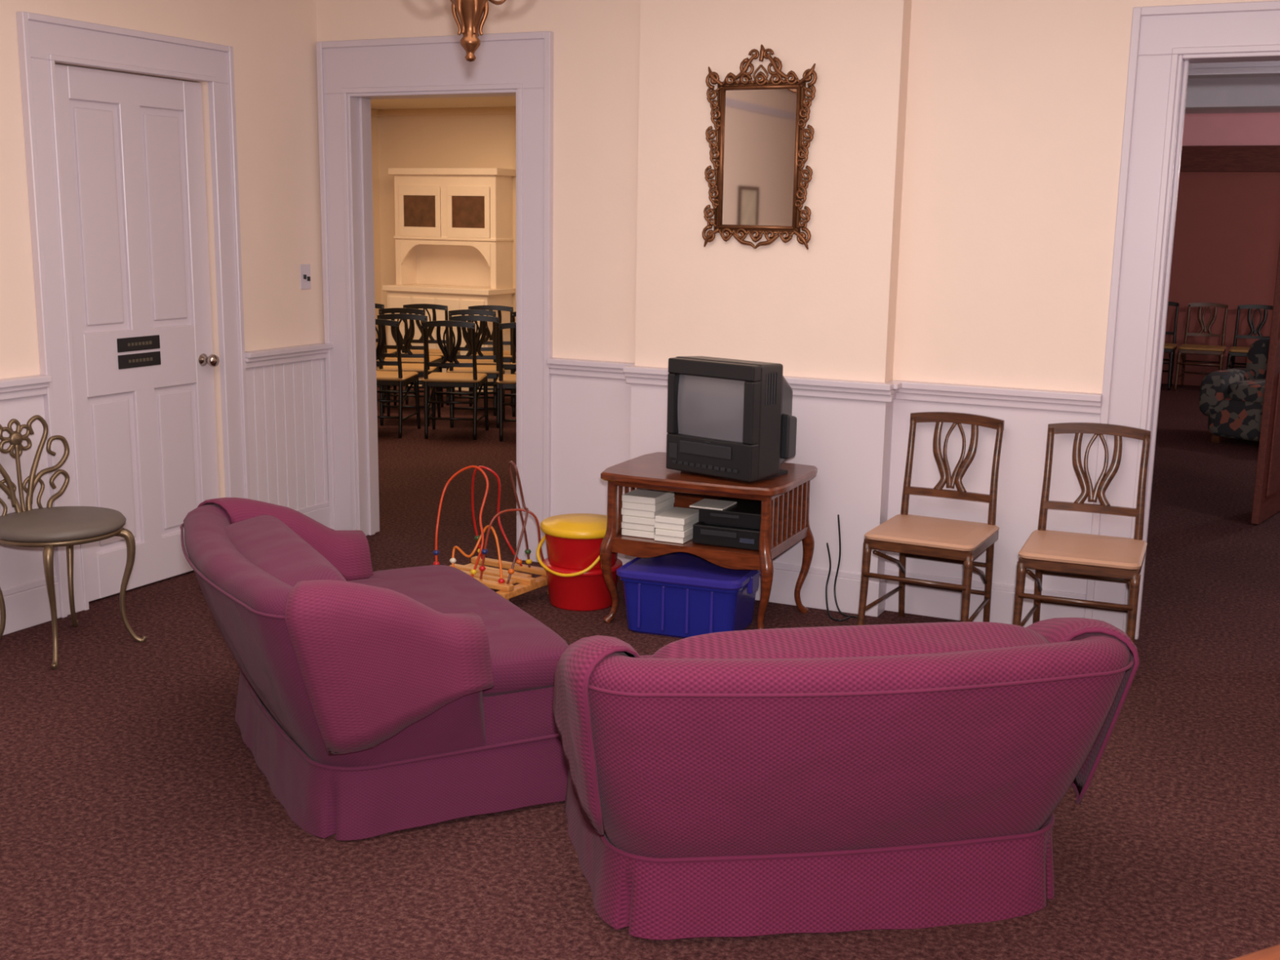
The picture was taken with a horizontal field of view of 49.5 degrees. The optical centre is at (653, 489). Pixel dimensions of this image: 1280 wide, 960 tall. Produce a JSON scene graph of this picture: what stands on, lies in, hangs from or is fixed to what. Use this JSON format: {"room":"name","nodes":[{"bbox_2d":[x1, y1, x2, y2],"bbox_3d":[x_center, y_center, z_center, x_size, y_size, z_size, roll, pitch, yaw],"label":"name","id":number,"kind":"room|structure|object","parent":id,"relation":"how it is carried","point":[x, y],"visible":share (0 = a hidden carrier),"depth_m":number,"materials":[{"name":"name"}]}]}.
{"room":"living room","nodes":[
{"label":"living room","id":0,"kind":"room"},
{"bbox_2d":[0,0,324,497],"bbox_3d":[-3.447,-0.451,3.263,0.131,2.751,8.206,6,12,25],"label":"wall","id":1,"kind":"structure","parent":0,"point":[273,42],"depth_m":6.34,"materials":[{"name":"beige paint"}]},
{"bbox_2d":[16,11,250,617],"bbox_3d":[-2.129,-0.722,5.862,0.038,2.331,1.121,6,12,25],"label":"trim","id":2,"kind":"structure","parent":1,"relation":"attached to","point":[43,40],"depth_m":5.55,"materials":[{"name":"white paint"}]},
{"bbox_2d":[54,63,219,601],"bbox_3d":[-2.154,-0.649,5.893,0.121,2.156,0.840,6,12,25],"label":"door","id":3,"kind":"structure","parent":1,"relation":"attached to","point":[157,557],"depth_m":5.89,"materials":[{"name":"white paint"}]},
{"bbox_2d":[69,98,199,553],"bbox_3d":[-2.197,-0.686,5.907,0.022,1.840,0.620,6,12,25],"label":"panels","id":4,"kind":"object","parent":3,"relation":"attached to","point":[73,103],"visible":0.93,"depth_m":5.87,"materials":[{"name":"white paint"}]},
{"bbox_2d":[116,334,159,352],"bbox_3d":[-2.179,-0.620,5.882,0.006,0.058,0.235,6,12,25],"label":"sign","id":5,"kind":"object","parent":3,"relation":"attached to","point":[122,346],"visible":1,"depth_m":5.87,"materials":[{"name":"black plastic"}]},
{"bbox_2d":[127,341,151,346],"bbox_3d":[-2.175,-0.620,5.882,0.003,0.013,0.133,6,12,25],"label":"sign upper lettering","id":6,"kind":"object","parent":5,"relation":"attached to","point":[146,342],"depth_m":5.89},
{"bbox_2d":[117,351,160,368],"bbox_3d":[-2.181,-0.551,5.896,0.006,0.058,0.235,6,12,25],"label":"sign","id":7,"kind":"object","parent":3,"relation":"attached to","point":[123,360],"visible":1,"depth_m":5.89,"materials":[{"name":"black plastic"}]},
{"bbox_2d":[128,357,152,362],"bbox_3d":[-2.177,-0.551,5.895,0.003,0.013,0.133,6,12,25],"label":"sign lower lettering","id":8,"kind":"object","parent":7,"relation":"attached to","point":[147,358],"depth_m":5.90},
{"bbox_2d":[0,358,328,590],"bbox_3d":[-3.396,0.445,3.407,0.018,0.942,8.206,6,12,25],"label":"trim","id":9,"kind":"structure","parent":1,"relation":"attached to","point":[286,402],"depth_m":6.64,"materials":[{"name":"white paint"}]},
{"bbox_2d":[1,501,330,635],"bbox_3d":[-3.398,0.820,3.478,0.027,0.176,8.206,6,12,25],"label":"baseboard","id":10,"kind":"structure","parent":1,"relation":"attached to","point":[27,605],"depth_m":5.46,"materials":[{"name":"white paint"}]},
{"bbox_2d":[0,342,333,399],"bbox_3d":[-3.366,-0.017,3.306,0.065,0.076,8.207,6,12,25],"label":"trim","id":11,"kind":"structure","parent":1,"relation":"attached to","point":[30,385],"depth_m":6.44,"materials":[{"name":"white paint"}]},
{"bbox_2d":[299,264,311,289],"bbox_3d":[-1.690,-1.038,6.761,0.018,0.120,0.075,6,12,25],"label":"light switch","id":12,"kind":"object","parent":1,"relation":"attached to","point":[304,269],"visible":1,"depth_m":6.76,"materials":[{"name":"white paint"}]},
{"bbox_2d":[370,115,382,370],"bbox_3d":[-3.939,-1.931,11.172,0.100,2.600,5.664,6,12,25],"label":"wall","id":13,"kind":"structure","parent":0,"point":[375,140],"depth_m":13.56,"materials":[{"name":"beige paint"}]},
{"bbox_2d":[370,96,515,109],"bbox_3d":[-1.499,-3.006,9.855,5.400,0.100,5.764,6,12,25],"label":"ceiling","id":14,"kind":"structure","parent":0,"point":[486,101],"depth_m":12.44,"materials":[{"name":"beige paint"}]},
{"bbox_2d":[377,113,515,345],"bbox_3d":[-0.335,-2.155,12.641,5.350,2.600,0.100,6,12,25],"label":"wall","id":15,"kind":"structure","parent":0,"point":[470,140],"depth_m":13.20,"materials":[{"name":"beige paint"}]},
{"bbox_2d":[0,383,1279,959],"bbox_3d":[-0.288,0.166,7.821,15.000,0.100,18.800,6,12,25],"label":"floor","id":16,"kind":"structure","parent":0,"point":[139,820],"depth_m":3.87,"materials":[{"name":"carpet"}]},
{"bbox_2d":[0,414,146,669],"bbox_3d":[-2.203,0.175,5.142,0.476,0.853,0.476,7,13,29],"label":"metal chair","id":17,"kind":"object","parent":16,"relation":"on","point":[49,527],"visible":1,"depth_m":5.15,"materials":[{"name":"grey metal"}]},
{"bbox_2d":[180,497,568,839],"bbox_3d":[-0.855,0.458,4.151,0.996,0.717,1.320,-5,12,-27],"label":"loveseat","id":18,"kind":"object","parent":16,"relation":"on","point":[370,704],"visible":0.99,"depth_m":3.68,"materials":[{"name":"fabric"}]},
{"bbox_2d":[225,515,346,586],"bbox_3d":[-1.064,0.306,3.987,0.240,0.335,1.000,-18,18,-24],"label":"cushion","id":19,"kind":"object","parent":18,"relation":"on","point":[265,543],"depth_m":3.85,"materials":[{"name":"fabric"}]},
{"bbox_2d":[348,577,500,631],"bbox_3d":[-0.749,0.422,4.203,0.600,0.140,0.910,-5,12,-27],"label":"seat cushion","id":20,"kind":"object","parent":18,"relation":"on","point":[441,594],"depth_m":4.35,"materials":[{"name":"fabric"}]},
{"bbox_2d":[368,564,568,695],"bbox_3d":[-0.598,0.410,4.281,0.340,0.135,1.100,-5,12,-27],"label":"seat cushion","id":21,"kind":"object","parent":18,"relation":"on","point":[525,653],"depth_m":4.06,"materials":[{"name":"fabric"}]},
{"bbox_2d":[374,303,403,402],"bbox_3d":[-2.476,-1.219,12.173,0.434,0.871,0.525,2,11,4],"label":"dining chair","id":22,"kind":"object","parent":16,"relation":"on","point":[376,305],"visible":0.06,"depth_m":11.96,"materials":[{"name":"black paint"}]},
{"bbox_2d":[375,319,420,438],"bbox_3d":[-2.014,-0.855,10.354,0.434,0.871,0.525,2,11,4],"label":"dining chair","id":23,"kind":"object","parent":16,"relation":"on","point":[400,378],"visible":0.45,"depth_m":10.17,"materials":[{"name":"black paint"}]},
{"bbox_2d":[377,313,440,426],"bbox_3d":[-1.927,-0.964,10.923,0.434,0.871,0.525,1,11,-1],"label":"dining chair","id":24,"kind":"object","parent":16,"relation":"on","point":[417,367],"visible":0.7,"depth_m":10.72,"materials":[{"name":"black paint"}]},
{"bbox_2d":[378,307,443,413],"bbox_3d":[-2.024,-1.094,11.575,0.434,0.871,0.525,2,11,5],"label":"dining chair","id":25,"kind":"object","parent":16,"relation":"on","point":[391,310],"visible":0.38,"depth_m":11.36,"materials":[{"name":"black paint"}]},
{"bbox_2d":[403,303,461,405],"bbox_3d":[-1.938,-1.204,12.143,0.434,0.871,0.525,1,11,2],"label":"dining chair","id":26,"kind":"object","parent":16,"relation":"on","point":[432,352],"visible":0.46,"depth_m":11.90,"materials":[{"name":"black paint"}]},
{"bbox_2d":[382,168,515,391],"bbox_3d":[-1.933,-1.991,13.114,1.202,2.041,0.481,6,12,25],"label":"built-in hutch","id":27,"kind":"object","parent":16,"relation":"on","point":[454,239],"visible":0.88,"depth_m":12.97,"materials":[{"name":"beige paint"}]},
{"bbox_2d":[422,320,488,439],"bbox_3d":[-1.476,-0.839,10.324,0.434,0.871,0.525,1,11,1],"label":"dining chair","id":28,"kind":"object","parent":16,"relation":"on","point":[474,380],"visible":1,"depth_m":10.14,"materials":[{"name":"black paint"}]},
{"bbox_2d":[447,309,496,416],"bbox_3d":[-1.484,-1.078,11.544,0.434,0.871,0.525,0,11,-3],"label":"dining chair","id":29,"kind":"object","parent":16,"relation":"on","point":[460,312],"visible":0.34,"depth_m":11.32,"materials":[{"name":"black paint"}]},
{"bbox_2d":[447,315,505,427],"bbox_3d":[-1.389,-0.949,10.893,0.434,0.871,0.525,0,11,-4],"label":"dining chair","id":30,"kind":"object","parent":16,"relation":"on","point":[491,371],"visible":0.65,"depth_m":10.68,"materials":[{"name":"black paint"}]},
{"bbox_2d":[432,461,548,600],"bbox_3d":[-0.694,0.166,5.957,0.441,0.603,0.401,8,13,30],"label":"toy","id":31,"kind":"object","parent":16,"relation":"on","point":[503,580],"visible":0.84,"depth_m":5.93,"materials":[{"name":"brown wood"}]},
{"bbox_2d":[468,305,513,406],"bbox_3d":[-1.399,-1.188,12.113,0.434,0.871,0.525,0,11,-3],"label":"dining chair","id":32,"kind":"object","parent":16,"relation":"on","point":[507,354],"visible":0.32,"depth_m":11.88,"materials":[{"name":"black paint"}]},
{"bbox_2d":[496,322,515,440],"bbox_3d":[-0.937,-0.824,10.294,0.434,0.871,0.525,0,11,-3],"label":"dining chair","id":33,"kind":"object","parent":16,"relation":"on","point":[504,381],"visible":0.3,"depth_m":10.10,"materials":[{"name":"black paint"}]},
{"bbox_2d":[510,311,515,417],"bbox_3d":[-0.948,-1.063,11.514,0.434,0.871,0.525,1,11,2],"label":"dining chair","id":34,"kind":"object","parent":16,"relation":"on","point":[513,313],"visible":0.07,"depth_m":11.33,"materials":[{"name":"black paint"}]},
{"bbox_2d":[536,513,622,611],"bbox_3d":[-0.300,0.303,5.906,0.359,0.366,0.359,6,12,25],"label":"bucket","id":35,"kind":"object","parent":16,"relation":"on","point":[575,580],"visible":0.86,"depth_m":5.78,"materials":[{"name":"red plastic"}]},
{"bbox_2d":[545,533,617,569],"bbox_3d":[-0.299,0.235,5.892,0.328,0.145,0.328,6,12,25],"label":"tub","id":36,"kind":"object","parent":35,"relation":"in","point":[564,551],"depth_m":5.75,"materials":[{"name":"red plastic"}]},
{"bbox_2d":[546,570,617,611],"bbox_3d":[-0.302,0.402,5.925,0.324,0.165,0.324,6,12,25],"label":"tub","id":37,"kind":"object","parent":35,"relation":"in","point":[569,590],"depth_m":5.80,"materials":[{"name":"red plastic"}]},
{"bbox_2d":[616,551,760,638],"bbox_3d":[0.153,0.427,5.587,0.536,0.260,0.410,5,12,20],"label":"storage bin","id":38,"kind":"object","parent":16,"relation":"on","point":[677,594],"visible":0.82,"depth_m":5.44,"materials":[{"name":"blue plastic"}]},
{"bbox_2d":[599,452,817,629],"bbox_3d":[0.230,0.226,5.693,0.775,0.633,0.607,6,12,23],"label":"tv stand","id":39,"kind":"object","parent":16,"relation":"on","point":[647,471],"visible":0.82,"depth_m":5.49,"materials":[{"name":"brown wood"}]},
{"bbox_2d":[621,488,674,538],"bbox_3d":[-0.020,0.092,5.671,0.154,0.167,0.209,6,12,23],"label":"stack","id":40,"kind":"object","parent":39,"relation":"in","point":[640,506],"visible":0.8,"depth_m":5.59,"materials":[{"name":"white plastic"}]},
{"bbox_2d":[653,506,698,543],"bbox_3d":[0.104,0.142,5.593,0.132,0.102,0.207,6,12,23],"label":"stack","id":41,"kind":"object","parent":39,"relation":"in","point":[674,525],"visible":0.8,"depth_m":5.51,"materials":[{"name":"white plastic"}]},
{"bbox_2d":[666,355,796,482],"bbox_3d":[0.333,-0.295,5.520,0.426,0.458,0.387,10,14,38],"label":"television","id":42,"kind":"object","parent":39,"relation":"on","point":[727,418],"visible":1,"depth_m":5.37,"materials":[{"name":"black plastic"}]},
{"bbox_2d":[668,442,677,458],"bbox_3d":[0.080,-0.156,5.509,0.040,0.060,0.004,10,14,38],"label":"speaker grille","id":43,"kind":"object","parent":42,"relation":"attached to","point":[673,446],"depth_m":5.51,"materials":[{"name":"grey plastic"}]},
{"bbox_2d":[692,516,788,550],"bbox_3d":[0.356,0.161,5.577,0.290,0.080,0.344,6,12,23],"label":"vcr","id":44,"kind":"object","parent":39,"relation":"in","point":[704,533],"visible":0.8,"depth_m":5.43,"materials":[{"name":"black plastic"}]},
{"bbox_2d":[689,497,784,528],"bbox_3d":[0.344,0.086,5.557,0.310,0.070,0.304,6,12,23],"label":"dvd player","id":45,"kind":"object","parent":44,"relation":"on","point":[725,511],"visible":0.76,"depth_m":5.45},
{"bbox_2d":[710,512,738,519],"bbox_3d":[0.279,0.102,5.423,0.120,0.012,0.004,6,12,23],"label":"tray","id":46,"kind":"object","parent":45,"relation":"on","point":[711,513],"depth_m":5.42,"materials":[{"name":"black plastic"}]},
{"bbox_2d":[825,514,857,621],"bbox_3d":[0.768,0.323,5.759,0.106,0.420,0.156,-7,14,-36],"label":"power cable","id":47,"kind":"object","parent":16,"relation":"on","point":[838,521],"visible":0.99,"depth_m":5.81,"materials":[{"name":"black plastic"}]},
{"bbox_2d":[552,617,1139,939],"bbox_3d":[0.407,0.615,3.461,1.338,0.717,0.996,-1,11,-11],"label":"loveseat","id":48,"kind":"object","parent":16,"relation":"on","point":[849,778],"visible":1,"depth_m":3.10,"materials":[{"name":"fabric"}]},
{"bbox_2d":[640,654,653,657],"bbox_3d":[0.353,0.534,3.735,1.100,0.135,0.340,-1,11,-11],"label":"seat cushion","id":49,"kind":"object","parent":48,"relation":"on","point":[647,655],"depth_m":3.78,"materials":[{"name":"fabric"}]},
{"bbox_2d":[649,622,1050,658],"bbox_3d":[0.474,0.490,3.189,1.000,0.335,0.240,-1,24,-11],"label":"cushion","id":50,"kind":"object","parent":48,"relation":"on","point":[893,639],"depth_m":3.12,"materials":[{"name":"fabric"}]},
{"bbox_2d":[857,411,1004,625],"bbox_3d":[1.107,0.158,5.468,0.434,0.871,0.526,7,12,27],"label":"folding chair","id":51,"kind":"object","parent":16,"relation":"on","point":[916,536],"visible":0.97,"depth_m":5.52,"materials":[{"name":"brown wood"}]},
{"bbox_2d":[1012,422,1151,644],"bbox_3d":[1.626,0.213,5.229,0.434,0.871,0.526,5,12,22],"label":"folding chair","id":52,"kind":"object","parent":16,"relation":"on","point":[1046,552],"visible":0.91,"depth_m":5.30,"materials":[{"name":"brown wood"}]},
{"bbox_2d":[1162,301,1179,390],"bbox_3d":[5.144,-1.492,14.258,0.434,0.871,0.525,6,12,25],"label":"chair","id":53,"kind":"object","parent":16,"relation":"on","point":[1168,348],"visible":0.25,"depth_m":14.31,"materials":[{"name":"black paint"}]},
{"bbox_2d":[1173,302,1228,391],"bbox_3d":[5.569,-1.446,14.062,0.434,0.871,0.525,6,12,25],"label":"chair","id":54,"kind":"object","parent":16,"relation":"on","point":[1184,348],"visible":0.94,"depth_m":14.14,"materials":[{"name":"brown wood"}]},
{"bbox_2d":[1199,337,1270,443],"bbox_3d":[4.814,-0.743,10.610,0.860,0.790,0.960,-10,15,-44],"label":"floral armchair","id":55,"kind":"object","parent":16,"relation":"on","point":[1232,400],"visible":0.81,"depth_m":10.55,"materials":[{"name":"fabric"}]},
{"bbox_2d":[1228,378,1265,403],"bbox_3d":[4.764,-0.739,10.560,0.620,0.160,0.600,-10,15,-44],"label":"cushion","id":56,"kind":"object","parent":55,"relation":"on","point":[1240,390],"depth_m":10.46,"materials":[{"name":"fabric"}]},
{"bbox_2d":[1226,304,1273,368],"bbox_3d":[5.994,-1.400,13.867,0.434,0.871,0.525,6,12,25],"label":"chair","id":57,"kind":"object","parent":16,"relation":"on","point":[1233,351],"visible":0.65,"depth_m":14.00,"materials":[{"name":"black paint"}]},
{"bbox_2d":[1230,943,1279,959],"bbox_3d":[1.087,0.996,1.886,0.700,0.601,0.520,-5,12,-26],"label":"wooden side table","id":58,"kind":"object","parent":16,"relation":"on","point":[1273,953],"visible":1,"depth_m":1.99,"materials":[{"name":"orange wood"}]},
{"bbox_2d":[1250,244,1279,524],"bbox_3d":[3.618,-0.895,7.844,0.041,2.090,0.850,9,14,36],"label":"door","id":59,"kind":"structure","parent":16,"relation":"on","point":[1264,507],"depth_m":7.62,"materials":[{"name":"brown wood"}]},
{"bbox_2d":[1265,372,1279,497],"bbox_3d":[3.621,-0.906,7.846,0.074,1.831,0.681,9,14,36],"label":"panels","id":60,"kind":"object","parent":59,"relation":"attached to","point":[1273,486],"visible":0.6,"depth_m":7.72,"materials":[{"name":"brown wood"}]},
{"bbox_2d":[315,0,1279,393],"bbox_3d":[1.497,-0.790,5.448,7.184,2.751,0.247,6,12,25],"label":"wall","id":61,"kind":"structure","parent":0,"point":[964,159],"depth_m":5.60,"materials":[{"name":"beige paint"}]},
{"bbox_2d":[315,31,553,562],"bbox_3d":[-1.016,-0.910,6.690,1.284,2.421,0.187,6,12,25],"label":"trim","id":62,"kind":"structure","parent":61,"relation":"attached to","point":[351,73],"depth_m":6.57,"materials":[{"name":"white paint"}]},
{"bbox_2d":[370,106,515,115],"bbox_3d":[-1.499,-2.916,9.815,5.250,0.060,5.664,6,12,25],"label":"trim","id":63,"kind":"structure","parent":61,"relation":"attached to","point":[491,110],"depth_m":13.06,"materials":[{"name":"beige paint"}]},
{"bbox_2d":[702,44,817,249],"bbox_3d":[0.433,-1.400,5.686,0.484,0.814,0.034,6,12,25],"label":"mirror","id":64,"kind":"object","parent":61,"relation":"attached to","point":[757,188],"visible":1,"depth_m":5.69,"materials":[{"name":"clear glass"}]},
{"bbox_2d":[546,357,1102,413],"bbox_3d":[0.605,-0.441,5.835,2.451,0.077,0.178,6,12,25],"label":"trim","id":65,"kind":"structure","parent":61,"relation":"attached to","point":[1005,397],"depth_m":5.65,"materials":[{"name":"white paint"}]},
{"bbox_2d":[551,373,1100,594],"bbox_3d":[0.607,0.018,5.947,2.450,0.941,0.129,6,12,25],"label":"wainscoting","id":66,"kind":"structure","parent":61,"relation":"attached to","point":[858,449],"depth_m":5.76,"materials":[{"name":"white paint"}]},
{"bbox_2d":[617,552,1085,627],"bbox_3d":[0.598,0.395,6.015,2.451,0.176,0.143,6,12,25],"label":"baseboard","id":67,"kind":"structure","parent":61,"relation":"attached to","point":[921,601],"depth_m":5.82,"materials":[{"name":"white paint"}]},
{"bbox_2d":[879,578,886,614],"bbox_3d":[0.960,0.445,5.858,0.026,0.150,0.128,6,12,25],"label":"baseboard","id":68,"kind":"structure","parent":61,"relation":"attached to","point":[883,582],"depth_m":5.84,"materials":[{"name":"white paint"}]},
{"bbox_2d":[887,380,902,399],"bbox_3d":[0.987,-0.404,5.679,0.058,0.071,0.116,6,12,25],"label":"trim","id":69,"kind":"structure","parent":61,"relation":"attached to","point":[897,385],"depth_m":5.65,"materials":[{"name":"white paint"}]},
{"bbox_2d":[1084,0,1279,639],"bbox_3d":[2.380,-0.538,5.127,1.331,2.411,0.187,6,12,25],"label":"trim","id":70,"kind":"structure","parent":61,"relation":"attached to","point":[1165,40],"depth_m":5.21,"materials":[{"name":"white paint"}]},
{"bbox_2d":[1160,172,1279,386],"bbox_3d":[7.090,-2.323,13.654,7.000,2.800,0.100,6,12,25],"label":"wall","id":71,"kind":"structure","parent":0,"point":[1226,242],"depth_m":14.20,"materials":[{"name":"red paint"}]},
{"bbox_2d":[1179,145,1279,172],"bbox_3d":[7.010,-3.196,13.394,6.900,0.250,0.140,6,12,25],"label":"trim","id":72,"kind":"structure","parent":71,"relation":"attached to","point":[1243,158],"depth_m":13.89,"materials":[{"name":"brown wood"}]},
{"bbox_2d":[1182,112,1279,146],"bbox_3d":[7.032,-3.482,13.375,6.900,0.320,0.060,6,12,25],"label":"trim","id":73,"kind":"structure","parent":71,"relation":"attached to","point":[1251,128],"depth_m":13.91,"materials":[{"name":"pink paint"}]},
{"bbox_2d":[1184,107,1279,114],"bbox_3d":[5.029,-2.884,9.046,7.000,0.100,9.864,6,12,25],"label":"ceiling","id":74,"kind":"structure","parent":0,"point":[1273,109],"depth_m":13.61,"materials":[{"name":"paint"}]},
{"bbox_2d":[449,0,506,62],"bbox_3d":[-0.560,-1.651,4.236,0.455,0.663,0.485,6,12,25],"label":"chandelier","id":75,"kind":"object","parent":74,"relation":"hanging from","point":[470,12],"visible":1,"depth_m":4.26,"materials":[{"name":"brown metal"}]},
{"bbox_2d":[1185,61,1279,109],"bbox_3d":[4.516,-2.487,8.143,6.901,0.350,3.190,6,12,25],"label":"trim","id":76,"kind":"structure","parent":74,"relation":"attached to","point":[1252,84],"depth_m":9.80,"materials":[{"name":"white paint"}]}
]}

